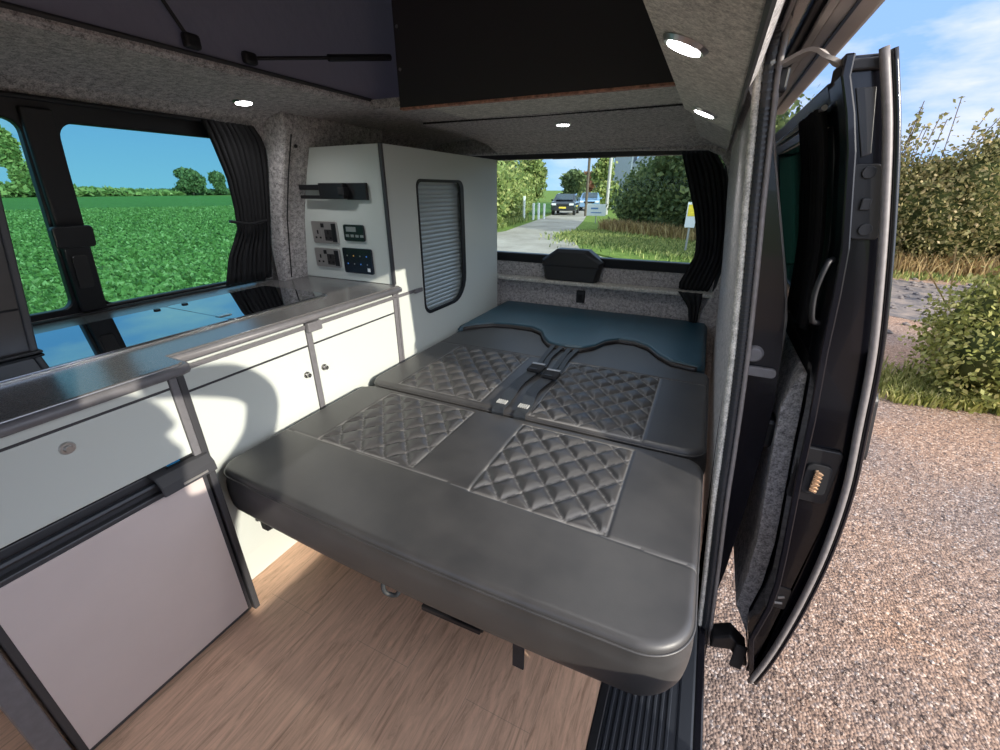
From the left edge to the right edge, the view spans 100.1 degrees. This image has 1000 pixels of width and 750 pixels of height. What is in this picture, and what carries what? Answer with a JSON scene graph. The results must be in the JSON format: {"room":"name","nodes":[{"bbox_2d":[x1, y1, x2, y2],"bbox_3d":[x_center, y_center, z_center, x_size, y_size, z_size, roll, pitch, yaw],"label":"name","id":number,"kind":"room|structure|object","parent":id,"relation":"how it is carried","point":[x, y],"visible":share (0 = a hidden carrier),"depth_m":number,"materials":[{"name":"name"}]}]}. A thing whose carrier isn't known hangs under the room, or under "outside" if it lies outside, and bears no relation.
{"room":"vehicle interior","nodes":[
{"label":"vehicle interior","id":0,"kind":"room"},
{"bbox_2d":[2,0,398,98],"bbox_3d":[-1.025,-0.890,0.498,0.070,0.605,3.000,11,26,23],"label":"canvas","id":1,"kind":"object","parent":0,"point":[224,28],"depth_m":1.24,"materials":[{"name":"grey fabric"}]},
{"bbox_2d":[161,0,201,50],"bbox_3d":[-0.808,-0.949,0.868,0.024,0.401,0.250,13,27,27],"label":"gas strut","id":2,"kind":"object","parent":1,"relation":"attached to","point":[191,41],"visible":1,"depth_m":1.01,"materials":[{"name":"black metal"}]},
{"bbox_2d":[31,120,432,322],"bbox_3d":[-1.419,-0.135,1.518,0.418,1.490,3.800,11,26,23],"label":"wall","id":3,"kind":"structure","parent":0,"point":[258,128],"depth_m":1.70,"materials":[{"name":"fabric"}]},
{"bbox_2d":[0,90,264,325],"bbox_3d":[-1.553,-0.306,0.871,0.233,0.624,2.380,11,26,23],"label":"window","id":4,"kind":"structure","parent":3,"relation":"in","point":[38,121],"depth_m":1.27,"materials":[{"name":"black plastic"}]},
{"bbox_2d":[201,119,271,285],"bbox_3d":[-1.055,-0.678,1.716,0.175,0.603,0.255,11,26,23],"label":"curtain","id":5,"kind":"object","parent":4,"relation":"hanging from","point":[240,150],"visible":1,"depth_m":1.72,"materials":[{"name":"black fabric"}]},
{"bbox_2d":[287,134,291,276],"bbox_3d":[-0.910,-0.714,1.828,0.167,0.582,0.005,11,26,23],"label":"trim","id":6,"kind":"structure","parent":3,"relation":"attached to","point":[290,134],"depth_m":1.80,"materials":[{"name":"black"}]},
{"bbox_2d":[2,196,551,227],"bbox_3d":[-223.557,-7.544,21.271,416.400,0.001,450.000,11,26,23],"label":"ground","id":7,"kind":"structure","parent":0,"point":[17,203],"depth_m":61.93,"materials":[{"name":"green plant"}]},
{"bbox_2d":[0,181,184,197],"bbox_3d":[-117.132,-52.882,120.262,19.164,5.603,50.355,11,26,23],"label":"hedge","id":8,"kind":"object","parent":7,"relation":"on","point":[9,189],"visible":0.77,"depth_m":117.56,"materials":[{"name":"green plant"}]},
{"bbox_2d":[519,159,547,211],"bbox_3d":[2.533,-16.135,35.290,3.096,4.435,3.391,2,24,5],"label":"tree","id":9,"kind":"object","parent":7,"relation":"on","point":[536,168],"visible":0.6,"depth_m":34.18,"materials":[{"name":"green plant"}]},
{"bbox_2d":[0,542,600,749],"bbox_3d":[-0.661,0.701,1.508,2.028,0.030,3.820,11,26,23],"label":"floor","id":10,"kind":"structure","parent":0,"point":[326,659],"depth_m":1.14,"materials":[{"name":"wood"}]},
{"bbox_2d":[0,654,71,749],"bbox_3d":[-1.029,0.640,0.866,0.104,0.600,0.037,11,26,23],"label":"trim post","id":11,"kind":"object","parent":10,"relation":"on","point":[18,705],"visible":1,"depth_m":0.87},
{"bbox_2d":[0,475,251,749],"bbox_3d":[-1.113,0.513,1.143,0.512,0.588,0.432,11,26,23],"label":"fridge","id":12,"kind":"object","parent":10,"relation":"on","point":[102,605],"visible":0.65,"depth_m":0.99,"materials":[{"name":"painted metal"},{"name":"black plastic"}]},
{"bbox_2d":[0,381,191,548],"bbox_3d":[-1.303,0.252,0.724,0.635,0.214,1.103,11,26,23],"label":"drawer unit","id":13,"kind":"object","parent":12,"relation":"on","point":[52,470],"visible":0.79,"depth_m":0.88,"materials":[{"name":"grey laminate"}]},
{"bbox_2d":[147,452,217,497],"bbox_3d":[-0.804,0.245,1.067,0.053,0.056,0.130,11,26,23],"label":"plate","id":14,"kind":"object","parent":12,"relation":"attached to","point":[171,478],"visible":0.99,"depth_m":1.05,"materials":[{"name":"grey"}]},
{"bbox_2d":[167,378,201,455],"bbox_3d":[-0.836,0.100,1.074,0.104,0.219,0.018,11,26,23],"label":"trim post","id":15,"kind":"object","parent":12,"relation":"attached to","point":[180,405],"visible":0.44,"depth_m":1.05,"materials":[{"name":"grey metal"}]},
{"bbox_2d":[176,375,259,608],"bbox_3d":[-0.829,0.368,1.210,0.104,0.819,0.018,11,26,23],"label":"trim post","id":16,"kind":"object","parent":10,"relation":"on","point":[212,477],"visible":0.47,"depth_m":1.19,"materials":[{"name":"grey"}]},
{"bbox_2d":[184,324,319,578],"bbox_3d":[-0.996,0.223,1.539,0.544,0.819,0.415,11,26,23],"label":"base cabinet","id":17,"kind":"object","parent":10,"relation":"on","point":[241,400],"visible":0.4,"depth_m":1.34,"materials":[{"name":"grey laminate"}]},
{"bbox_2d":[0,276,401,437],"bbox_3d":[-1.203,0.006,0.972,0.760,0.028,2.377,11,26,23],"label":"countertop","id":18,"kind":"structure","parent":17,"relation":"on","point":[30,402],"depth_m":1.08,"materials":[{"name":"grey laminate"}]},
{"bbox_2d":[0,194,42,362],"bbox_3d":[-1.348,-0.083,0.634,0.038,0.390,0.960,11,26,23],"label":"panel","id":19,"kind":"object","parent":18,"relation":"on","point":[17,337],"visible":1,"depth_m":1.00,"materials":[{"name":"grey fabric"}]},
{"bbox_2d":[0,286,326,384],"bbox_3d":[-1.067,-0.162,1.303,0.367,0.013,1.045,11,26,23],"label":"cooktop","id":20,"kind":"object","parent":18,"relation":"in","point":[74,345],"visible":1,"depth_m":1.24,"materials":[{"name":"black glass"}]},
{"bbox_2d":[303,322,325,409],"bbox_3d":[-0.684,0.184,1.626,0.033,0.819,0.022,11,26,23],"label":"trim post","id":21,"kind":"object","parent":10,"relation":"on","point":[309,338],"visible":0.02,"depth_m":1.52,"materials":[{"name":"grey metal"}]},
{"bbox_2d":[310,295,398,406],"bbox_3d":[-0.800,0.055,1.919,0.544,0.819,0.458,11,26,23],"label":"base cabinet","id":22,"kind":"object","parent":10,"relation":"on","point":[351,350],"visible":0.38,"depth_m":1.70,"materials":[{"name":"grey"}]},
{"bbox_2d":[189,287,422,367],"bbox_3d":[-0.606,-0.214,1.565,0.024,0.034,1.090,11,26,23],"label":"rail","id":23,"kind":"object","parent":22,"relation":"attached to","point":[315,325],"visible":0.94,"depth_m":1.44,"materials":[{"name":"grey metal"}]},
{"bbox_2d":[392,294,402,363],"bbox_3d":[-0.479,0.009,2.023,0.033,0.819,0.022,11,26,23],"label":"trim post","id":24,"kind":"object","parent":10,"relation":"on","point":[395,306],"visible":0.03,"depth_m":1.92,"materials":[{"name":"grey metal"}]},
{"bbox_2d":[299,142,496,361],"bbox_3d":[-0.489,-0.487,2.423,0.536,1.404,1.092,11,26,23],"label":"cabinet","id":25,"kind":"object","parent":10,"relation":"on","point":[428,218],"depth_m":1.96,"materials":[{"name":"white laminate"},{"name":"black plastic"}]},
{"bbox_2d":[311,221,339,243],"bbox_3d":[-0.795,-0.647,1.902,0.151,0.094,0.013,11,26,23],"label":"power socket","id":26,"kind":"object","parent":25,"relation":"attached to","point":[323,231],"visible":1,"depth_m":1.90,"materials":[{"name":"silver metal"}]},
{"bbox_2d":[314,229,322,239],"bbox_3d":[-0.832,-0.643,1.919,0.044,0.048,0.001,11,26,23],"label":"outlet","id":27,"kind":"object","parent":26,"relation":"attached to","point":[318,233],"depth_m":1.92,"materials":[{"name":"black"}]},
{"bbox_2d":[324,229,332,240],"bbox_3d":[-0.776,-0.632,1.895,0.044,0.048,0.001,11,26,23],"label":"outlet","id":28,"kind":"object","parent":26,"relation":"attached to","point":[328,233],"depth_m":1.89,"materials":[{"name":"black plastic"}]},
{"bbox_2d":[314,247,341,267],"bbox_3d":[-0.801,-0.546,1.949,0.152,0.085,0.013,11,26,23],"label":"power socket","id":29,"kind":"object","parent":25,"relation":"attached to","point":[327,257],"visible":1,"depth_m":1.94,"materials":[{"name":"silver metal"}]},
{"bbox_2d":[317,253,325,263],"bbox_3d":[-0.838,-0.546,1.965,0.044,0.048,0.001,11,26,23],"label":"outlet","id":30,"kind":"object","parent":29,"relation":"attached to","point":[321,257],"depth_m":1.96,"materials":[{"name":"black"}]},
{"bbox_2d":[327,254,334,264],"bbox_3d":[-0.782,-0.536,1.941,0.044,0.048,0.001,11,26,23],"label":"outlet","id":31,"kind":"object","parent":29,"relation":"attached to","point":[330,257],"depth_m":1.94,"materials":[{"name":"black"}]},
{"bbox_2d":[343,224,365,241],"bbox_3d":[-0.639,-0.621,1.834,0.115,0.069,0.010,11,26,23],"label":"control display","id":32,"kind":"object","parent":25,"relation":"attached to","point":[351,232],"visible":1,"depth_m":1.83,"materials":[{"name":"black plastic"}]},
{"bbox_2d":[418,182,461,308],"bbox_3d":[-0.307,-0.662,2.156,0.010,0.630,0.440,11,26,23],"label":"roller shutter","id":33,"kind":"object","parent":25,"relation":"hanging from","point":[439,203],"depth_m":2.16,"materials":[{"name":"grey plastic"}]},
{"bbox_2d":[223,327,708,695],"bbox_3d":[0.084,0.314,1.697,1.309,0.525,1.602,11,26,23],"label":"seat","id":34,"kind":"object","parent":10,"relation":"on","point":[568,534],"visible":0.98,"depth_m":1.11,"materials":[{"name":"leather"}]},
{"bbox_2d":[492,345,563,415],"bbox_3d":[0.144,0.001,1.797,0.080,0.078,0.705,11,26,23],"label":"belt","id":35,"kind":"object","parent":34,"relation":"on","point":[511,391],"visible":0.98,"depth_m":1.70,"materials":[{"name":"fabric webbing"},{"name":"black plastic"},{"name":"metal"}]},
{"bbox_2d":[513,347,579,420],"bbox_3d":[0.218,0.015,1.766,0.077,0.078,0.705,11,26,23],"label":"belt","id":36,"kind":"object","parent":34,"relation":"on","point":[529,397],"visible":0.99,"depth_m":1.66,"materials":[{"name":"fabric webbing"},{"name":"black plastic"},{"name":"metal"}]},
{"bbox_2d":[586,615,705,749],"bbox_3d":[0.060,1.245,0.483,0.264,0.203,2.340,11,26,23],"label":"step","id":37,"kind":"structure","parent":10,"relation":"attached to","point":[672,719],"depth_m":1.10,"materials":[{"name":"black plastic"}]},
{"bbox_3d":[0.471,0.025,2.512,1.220,0.395,0.640,11,26,23],"label":"platform","id":38,"kind":"object","parent":10,"relation":"on","visible":0},
{"bbox_2d":[458,301,706,373],"bbox_3d":[0.466,-0.232,2.388,1.294,0.116,0.768,11,26,23],"label":"mattress","id":39,"kind":"object","parent":38,"relation":"on","point":[681,344],"visible":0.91,"depth_m":2.30,"materials":[{"name":"teal leather"},{"name":"black leather trim"}]},
{"bbox_2d":[262,112,382,282],"bbox_3d":[-0.822,-0.457,2.218,0.225,1.515,0.600,11,26,23],"label":"lining","id":40,"kind":"structure","parent":0,"point":[306,132],"depth_m":1.82,"materials":[{"name":"carpet"}]},
{"bbox_2d":[0,0,765,154],"bbox_3d":[-0.471,-0.642,0.842,1.790,0.175,3.860,11,26,23],"label":"ceiling","id":41,"kind":"structure","parent":0,"point":[40,56],"depth_m":1.19,"materials":[{"name":"fabric"}]},
{"bbox_2d":[0,0,374,101],"bbox_3d":[-1.028,-0.573,0.531,0.012,0.012,2.820,11,26,23],"label":"trim","id":42,"kind":"structure","parent":41,"relation":"attached to","point":[3,4],"depth_m":0.97,"materials":[{"name":"grey rubber"}]},
{"bbox_2d":[241,50,391,65],"bbox_3d":[-0.543,-0.981,1.299,0.027,0.113,0.499,19,30,36],"label":"gas strut","id":43,"kind":"object","parent":42,"relation":"attached to","point":[249,58],"visible":1,"depth_m":1.30,"materials":[{"name":"black metal"}]},
{"bbox_2d":[232,99,254,105],"bbox_3d":[-0.887,-0.943,1.449,0.072,0.013,0.072,11,26,23],"label":"recessed light","id":44,"kind":"object","parent":41,"relation":"in","point":[242,102],"visible":1,"depth_m":1.44,"materials":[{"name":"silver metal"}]},
{"bbox_2d":[391,0,675,110],"bbox_3d":[0.087,-1.162,1.207,0.985,0.620,0.023,11,26,23],"label":"board","id":45,"kind":"object","parent":41,"relation":"attached to","point":[449,53],"visible":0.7,"depth_m":1.28,"materials":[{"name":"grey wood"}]},
{"bbox_2d":[555,122,570,125],"bbox_3d":[0.274,-1.088,1.820,0.072,0.007,0.072,11,26,23],"label":"recessed light","id":46,"kind":"object","parent":41,"relation":"in","point":[561,123],"visible":1,"depth_m":1.80,"materials":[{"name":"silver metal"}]},
{"bbox_2d":[663,33,708,57],"bbox_3d":[0.272,-0.483,0.614,0.067,0.030,0.072,11,26,23],"label":"recessed light","id":47,"kind":"object","parent":41,"relation":"in","point":[684,45],"visible":1,"depth_m":0.60,"materials":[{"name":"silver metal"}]},
{"bbox_2d":[693,106,717,118],"bbox_3d":[0.542,-0.693,1.107,0.067,0.030,0.072,11,26,23],"label":"recessed light","id":48,"kind":"object","parent":41,"relation":"in","point":[703,112],"visible":1,"depth_m":1.09,"materials":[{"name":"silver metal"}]},
{"bbox_2d":[497,207,600,256],"bbox_3d":[7.701,-16.421,41.354,20.000,0.001,73.000,11,26,23],"label":"lane","id":49,"kind":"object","parent":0,"point":[527,238],"visible":0.27,"depth_m":17.30,"materials":[{"name":"grey concrete"}]},
{"bbox_2d":[543,204,545,218],"bbox_3d":[2.791,-10.342,26.506,0.120,0.920,0.120,11,26,23],"label":"fence post","id":50,"kind":"object","parent":49,"relation":"on","point":[543,204],"visible":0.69,"depth_m":26.44,"materials":[{"name":"white paint"}]},
{"bbox_2d":[551,193,579,214],"bbox_3d":[5.015,-12.985,31.759,1.995,1.472,4.251,6,25,14],"label":"parked car","id":51,"kind":"object","parent":49,"relation":"on","point":[562,201],"visible":0.99,"depth_m":30.45,"materials":[{"name":"grey metal"}]},
{"bbox_2d":[584,158,590,215],"bbox_3d":[5.987,-14.080,28.163,0.180,6.420,0.171,11,26,23],"label":"pole","id":52,"kind":"object","parent":49,"relation":"on","point":[589,159],"visible":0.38,"depth_m":28.63,"materials":[{"name":"grey metal"}]},
{"bbox_2d":[579,192,601,210],"bbox_3d":[8.130,-15.673,37.788,2.058,1.519,4.386,5,24,12],"label":"parked car","id":53,"kind":"object","parent":49,"relation":"on","point":[593,198],"visible":0.56,"depth_m":36.47,"materials":[{"name":"blue metal"}]},
{"bbox_2d":[584,170,612,191],"bbox_3d":[13.232,-25.747,57.285,7.614,4.256,5.424,3,24,7],"label":"tree","id":54,"kind":"object","parent":49,"relation":"on","point":[591,185],"visible":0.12,"depth_m":55.83,"materials":[{"name":"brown plant"}]},
{"bbox_2d":[184,191,945,278],"bbox_3d":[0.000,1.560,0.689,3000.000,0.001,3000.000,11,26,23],"label":"ground","id":55,"kind":"structure","parent":0,"point":[589,220],"depth_m":28.40,"materials":[{"name":"green plant"}]},
{"bbox_2d":[0,125,32,196],"bbox_3d":[-119.978,-52.180,103.316,6.126,17.798,6.681,11,26,23],"label":"tree","id":56,"kind":"object","parent":55,"relation":"on","point":[11,159],"visible":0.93,"depth_m":102.30,"materials":[{"name":"green plant"}]},
{"bbox_2d":[4,205,236,313],"bbox_3d":[-28.344,-7.226,20.289,33.616,0.311,51.523,-11,26,-23],"label":"crop","id":57,"kind":"object","parent":55,"relation":"on","point":[134,256],"visible":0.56,"depth_m":11.41,"materials":[{"name":"green plant"}]},
{"bbox_2d":[128,187,230,195],"bbox_3d":[-96.625,-72.529,166.346,18.708,3.841,89.662,11,26,23],"label":"hedge","id":58,"kind":"object","parent":55,"relation":"on","point":[208,191],"visible":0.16,"depth_m":145.47,"materials":[{"name":"green plant"}]},
{"bbox_2d":[173,166,206,195],"bbox_3d":[-102.921,-64.296,138.897,9.717,8.851,8.395,11,26,23],"label":"tree","id":59,"kind":"object","parent":55,"relation":"on","point":[191,180],"visible":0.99,"depth_m":137.05,"materials":[{"name":"green plant"}]},
{"bbox_2d":[207,170,227,194],"bbox_3d":[-98.741,-67.366,146.698,6.227,8.168,5.616,11,26,23],"label":"tree","id":60,"kind":"object","parent":55,"relation":"on","point":[216,178],"visible":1,"depth_m":145.16,"materials":[{"name":"green plant"}]},
{"bbox_2d":[497,214,534,228],"bbox_3d":[-0.027,-8.003,21.908,2.236,0.335,12.435,6,25,14],"label":"verge","id":61,"kind":"object","parent":55,"relation":"on","point":[519,218],"visible":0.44,"depth_m":23.03,"materials":[{"name":"green plant"}]},
{"bbox_2d":[497,160,537,223],"bbox_3d":[-0.125,-10.801,24.453,3.670,5.337,19.584,4,24,10],"label":"hedge","id":62,"kind":"object","parent":55,"relation":"on","point":[513,184],"visible":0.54,"depth_m":23.68,"materials":[{"name":"green plant"}]},
{"bbox_2d":[523,196,524,217],"bbox_3d":[1.438,-9.957,25.077,0.120,1.370,0.120,11,26,23],"label":"fence post","id":63,"kind":"object","parent":55,"relation":"on","point":[523,196],"visible":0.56,"depth_m":24.97,"materials":[{"name":"white paint"}]},
{"bbox_2d":[532,203,534,219],"bbox_3d":[2.050,-10.015,25.703,0.120,0.970,0.120,11,26,23],"label":"fence post","id":64,"kind":"object","parent":55,"relation":"on","point":[533,204],"visible":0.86,"depth_m":25.64,"materials":[{"name":"white paint"}]},
{"bbox_2d":[537,203,539,219],"bbox_3d":[2.399,-10.172,26.058,0.120,0.970,0.120,11,26,23],"label":"fence post","id":65,"kind":"object","parent":55,"relation":"on","point":[538,210],"visible":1,"depth_m":26.03,"materials":[{"name":"white paint"}]},
{"bbox_2d":[558,168,588,196],"bbox_3d":[7.449,-18.371,41.168,3.164,3.781,2.510,-8,25,-18],"label":"tree","id":66,"kind":"object","parent":55,"relation":"on","point":[573,181],"visible":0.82,"depth_m":40.42,"materials":[{"name":"green plant"}]},
{"bbox_2d":[586,204,606,222],"bbox_3d":[5.299,-8.881,23.098,1.050,1.000,0.088,11,26,23],"label":"notice board","id":67,"kind":"object","parent":55,"relation":"on","point":[595,210],"visible":0.95,"depth_m":22.99,"materials":[{"name":"silver metal"}]},
{"bbox_2d":[590,158,621,208],"bbox_3d":[9.357,-17.171,37.256,2.976,4.749,2.144,-7,25,-15],"label":"tree","id":68,"kind":"object","parent":55,"relation":"on","point":[599,175],"visible":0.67,"depth_m":36.87,"materials":[{"name":"green plant"}]},
{"bbox_2d":[605,158,612,214],"bbox_3d":[7.990,-15.541,30.111,0.240,7.520,0.228,11,26,23],"label":"pole","id":69,"kind":"object","parent":55,"relation":"on","point":[610,159],"visible":0.47,"depth_m":30.68,"materials":[{"name":"white metal"}]},
{"bbox_2d":[610,156,654,208],"bbox_3d":[14.510,-20.439,42.293,4.600,6.600,7.300,11,26,23],"label":"house","id":70,"kind":"object","parent":55,"relation":"on","point":[623,164],"visible":0.06,"depth_m":39.70,"materials":[{"name":"grey"}]},
{"bbox_2d":[664,160,686,197],"bbox_3d":[8.594,-8.663,17.201,5.853,5.376,4.404,-21,31,-38],"label":"tree","id":71,"kind":"object","parent":55,"relation":"on","point":[684,179],"visible":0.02,"depth_m":15.85,"materials":[{"name":"green plant"}]},
{"bbox_2d":[605,83,820,229],"bbox_3d":[7.780,-7.192,16.353,3.980,6.299,9.862,-7,25,-15],"label":"hedge","id":72,"kind":"object","parent":55,"relation":"on","point":[646,198],"visible":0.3,"depth_m":16.84,"materials":[{"name":"green plant"}]},
{"bbox_2d":[885,269,999,283],"bbox_3d":[13.715,-1.267,6.846,16.156,0.179,1.484,10,26,21],"label":"grass strip","id":73,"kind":"object","parent":55,"relation":"on","point":[899,274],"visible":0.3,"depth_m":8.55,"materials":[{"name":"green plant"}]},
{"bbox_2d":[886,247,999,281],"bbox_3d":[13.856,-1.649,7.242,16.684,0.556,2.078,9,25,20],"label":"dry grass","id":74,"kind":"structure","parent":55,"relation":"on","point":[905,265],"depth_m":8.81,"materials":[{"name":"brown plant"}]},
{"bbox_2d":[887,96,999,270],"bbox_3d":[14.435,-3.358,7.497,18.645,4.949,3.264,9,25,20],"label":"hedge","id":75,"kind":"object","parent":55,"relation":"on","point":[943,205],"visible":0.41,"depth_m":8.72,"materials":[{"name":"green plant"}]},
{"bbox_2d":[435,139,730,384],"bbox_3d":[0.405,-0.697,2.656,2.019,1.600,0.050,11,26,23],"label":"wall","id":76,"kind":"structure","parent":0,"point":[708,314],"depth_m":2.40,"materials":[{"name":"fabric"}]},
{"bbox_2d":[473,151,727,320],"bbox_3d":[0.491,-0.824,2.633,1.790,1.150,0.122,11,26,23],"label":"door","id":77,"kind":"structure","parent":76,"relation":"in","point":[665,274],"depth_m":2.60,"materials":[{"name":"grey fabric"}]},
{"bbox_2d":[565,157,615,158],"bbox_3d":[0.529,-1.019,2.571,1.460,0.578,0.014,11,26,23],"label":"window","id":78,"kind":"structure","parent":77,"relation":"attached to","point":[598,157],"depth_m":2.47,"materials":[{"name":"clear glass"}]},
{"bbox_2d":[497,273,713,297],"bbox_3d":[0.497,-0.589,2.686,1.600,0.022,0.100,11,26,23],"label":"shelf ledge","id":79,"kind":"object","parent":77,"relation":"attached to","point":[614,286],"visible":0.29,"depth_m":2.58,"materials":[{"name":"fabric"}]},
{"bbox_2d":[542,248,604,282],"bbox_3d":[0.461,-0.701,2.668,0.398,0.192,0.103,11,26,23],"label":"motor","id":80,"kind":"object","parent":79,"relation":"on","point":[564,264],"visible":0.92,"depth_m":2.62,"materials":[{"name":"black plastic"}]},
{"bbox_2d":[678,150,726,322],"bbox_3d":[1.076,-0.728,2.299,0.302,0.907,0.095,11,26,23],"label":"curtain","id":81,"kind":"object","parent":77,"relation":"hanging from","point":[705,171],"visible":0.94,"depth_m":2.27,"materials":[{"name":"black fabric"}]},
{"bbox_2d":[540,223,695,262],"bbox_3d":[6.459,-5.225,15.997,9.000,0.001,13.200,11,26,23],"label":"ground","id":82,"kind":"structure","parent":0,"point":[614,254],"depth_m":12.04,"materials":[{"name":"green plant"}]},
{"bbox_2d":[596,218,695,242],"bbox_3d":[6.323,-5.689,16.344,1.969,0.595,9.050,-9,26,-20],"label":"grass","id":83,"kind":"structure","parent":82,"relation":"on","point":[674,232],"depth_m":16.66,"materials":[{"name":"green plant"}]},
{"bbox_2d":[684,202,694,250],"bbox_3d":[5.313,-4.104,11.784,0.260,1.400,0.088,11,26,23],"label":"sign","id":84,"kind":"object","parent":82,"relation":"on","point":[690,218],"visible":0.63,"depth_m":11.66,"materials":[{"name":"silver metal"}]},
{"bbox_2d":[700,475,703,553],"bbox_3d":[0.949,-0.176,1.778,0.207,1.764,1.480,11,26,23],"label":"wall","id":85,"kind":"structure","parent":0,"point":[703,475],"depth_m":1.95,"materials":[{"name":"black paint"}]},
{"bbox_2d":[697,37,784,655],"bbox_3d":[0.623,0.109,1.126,0.191,1.762,0.085,11,26,23],"label":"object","id":86,"kind":"structure","parent":85,"relation":"attached to","point":[760,394],"depth_m":1.02,"materials":[{"name":"black paint"}]},
{"bbox_2d":[748,345,775,377],"bbox_3d":[0.624,-0.032,1.004,0.076,0.074,0.012,11,26,23],"label":"lock striker","id":87,"kind":"object","parent":85,"relation":"attached to","point":[757,353],"visible":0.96,"depth_m":1.00,"materials":[{"name":"grey metal"}]},
{"bbox_2d":[772,132,787,411],"bbox_3d":[0.644,-0.081,1.073,0.177,1.151,0.009,11,26,23],"label":"trim","id":88,"kind":"structure","parent":85,"relation":"attached to","point":[774,143],"depth_m":0.97,"materials":[{"name":"black rubber"}]},
{"bbox_2d":[780,0,795,31],"bbox_3d":[0.372,-0.529,0.481,0.008,0.050,3.900,11,26,23],"label":"trim","id":89,"kind":"structure","parent":85,"relation":"attached to","point":[791,4],"depth_m":0.69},
{"bbox_2d":[786,0,810,49],"bbox_3d":[0.388,-0.538,0.469,0.026,0.045,3.900,11,26,23],"label":"trim","id":90,"kind":"structure","parent":85,"relation":"attached to","point":[800,7],"depth_m":0.73,"materials":[{"name":"black paint"}]},
{"bbox_2d":[777,0,884,114],"bbox_3d":[0.227,-0.357,-0.003,0.102,0.115,4.050,11,26,23],"label":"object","id":91,"kind":"object","parent":85,"relation":"attached to","point":[829,25],"visible":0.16,"depth_m":0.82,"materials":[{"name":"grey metal"}]},
{"bbox_2d":[702,82,771,539],"bbox_3d":[0.854,-0.224,1.721,0.305,1.490,1.540,11,26,23],"label":"wall","id":92,"kind":"structure","parent":0,"point":[738,147],"depth_m":1.38,"materials":[{"name":"fabric"}]},
{"bbox_2d":[423,103,682,124],"bbox_3d":[0.174,-1.030,1.658,1.135,0.009,0.022,11,26,23],"label":"trim","id":93,"kind":"structure","parent":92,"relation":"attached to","point":[682,103],"depth_m":1.64,"materials":[{"name":"black"}]},
{"bbox_2d":[431,86,681,118],"bbox_3d":[0.202,-0.947,1.460,0.900,0.005,0.320,11,26,23],"label":"trim","id":94,"kind":"structure","parent":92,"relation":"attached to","point":[663,95],"depth_m":1.45,"materials":[{"name":"fabric"}]},
{"bbox_2d":[692,0,784,152],"bbox_3d":[0.278,-0.513,0.506,0.170,0.200,3.850,11,26,23],"label":"trim","id":95,"kind":"structure","parent":92,"relation":"attached to","point":[721,137],"depth_m":1.48,"materials":[{"name":"fabric"}]},
{"bbox_2d":[697,0,792,644],"bbox_3d":[0.024,0.507,0.162,0.215,1.648,2.315,13,27,27],"label":"seal","id":96,"kind":"object","parent":92,"relation":"attached to","point":[741,338],"visible":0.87,"depth_m":0.95,"materials":[{"name":"rubber"}]},
{"bbox_2d":[731,0,776,134],"bbox_3d":[0.104,-0.218,0.104,0.009,0.012,2.820,11,26,23],"label":"trim","id":97,"kind":"structure","parent":92,"relation":"attached to","point":[769,7],"depth_m":0.50,"materials":[{"name":"grey fabric"}]},
{"bbox_2d":[710,45,901,684],"bbox_3d":[1.099,-0.203,1.845,0.360,1.585,2.111,11,26,23],"label":"sliding door","id":98,"kind":"structure","parent":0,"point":[817,443],"depth_m":0.93,"materials":[{"name":"black paint"}]},
{"bbox_2d":[776,104,828,329],"bbox_3d":[0.866,-0.482,1.275,0.102,0.454,0.924,11,26,23],"label":"curtain","id":99,"kind":"object","parent":98,"relation":"hanging from","point":[813,130],"visible":1,"depth_m":0.96,"materials":[{"name":"black fabric"}]},
{"bbox_2d":[703,277,999,749],"bbox_3d":[12.077,3.887,-4.631,33.200,0.001,23.800,11,26,23],"label":"gravel ground","id":100,"kind":"structure","parent":0,"point":[731,717],"depth_m":1.80,"materials":[{"name":"beige gravel"}]},
{"bbox_2d":[883,278,974,333],"bbox_3d":[7.487,-1.194,6.814,6.206,0.069,6.682,-13,27,-26],"label":"stones","id":101,"kind":"object","parent":100,"relation":"on","point":[914,284],"visible":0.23,"depth_m":7.16,"materials":[{"name":"stone"}]},
{"bbox_2d":[882,279,989,321],"bbox_3d":[7.490,-1.011,6.453,4.852,0.001,4.932,11,26,23],"label":"mud patch","id":102,"kind":"object","parent":100,"relation":"on","point":[910,313],"visible":0.2,"depth_m":7.03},
{"bbox_2d":[877,354,999,415],"bbox_3d":[4.374,0.084,3.832,2.240,0.140,1.595,1,24,3],"label":"weeds","id":103,"kind":"object","parent":100,"relation":"on","point":[905,388],"visible":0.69,"depth_m":3.64,"materials":[{"name":"green plant"}]},
{"bbox_2d":[895,261,999,413],"bbox_3d":[4.996,-0.670,3.541,2.834,2.172,1.912,-1,24,-1],"label":"bush","id":104,"kind":"object","parent":100,"relation":"on","point":[967,340],"visible":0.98,"depth_m":3.49,"materials":[{"name":"green plant"}]},
{"bbox_2d":[926,246,999,364],"bbox_3d":[4.811,-0.527,3.447,1.412,1.553,1.822,-7,25,-15],"label":"dry stems","id":105,"kind":"object","parent":100,"relation":"on","point":[955,246],"visible":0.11,"depth_m":3.95,"materials":[{"name":"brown plant"}]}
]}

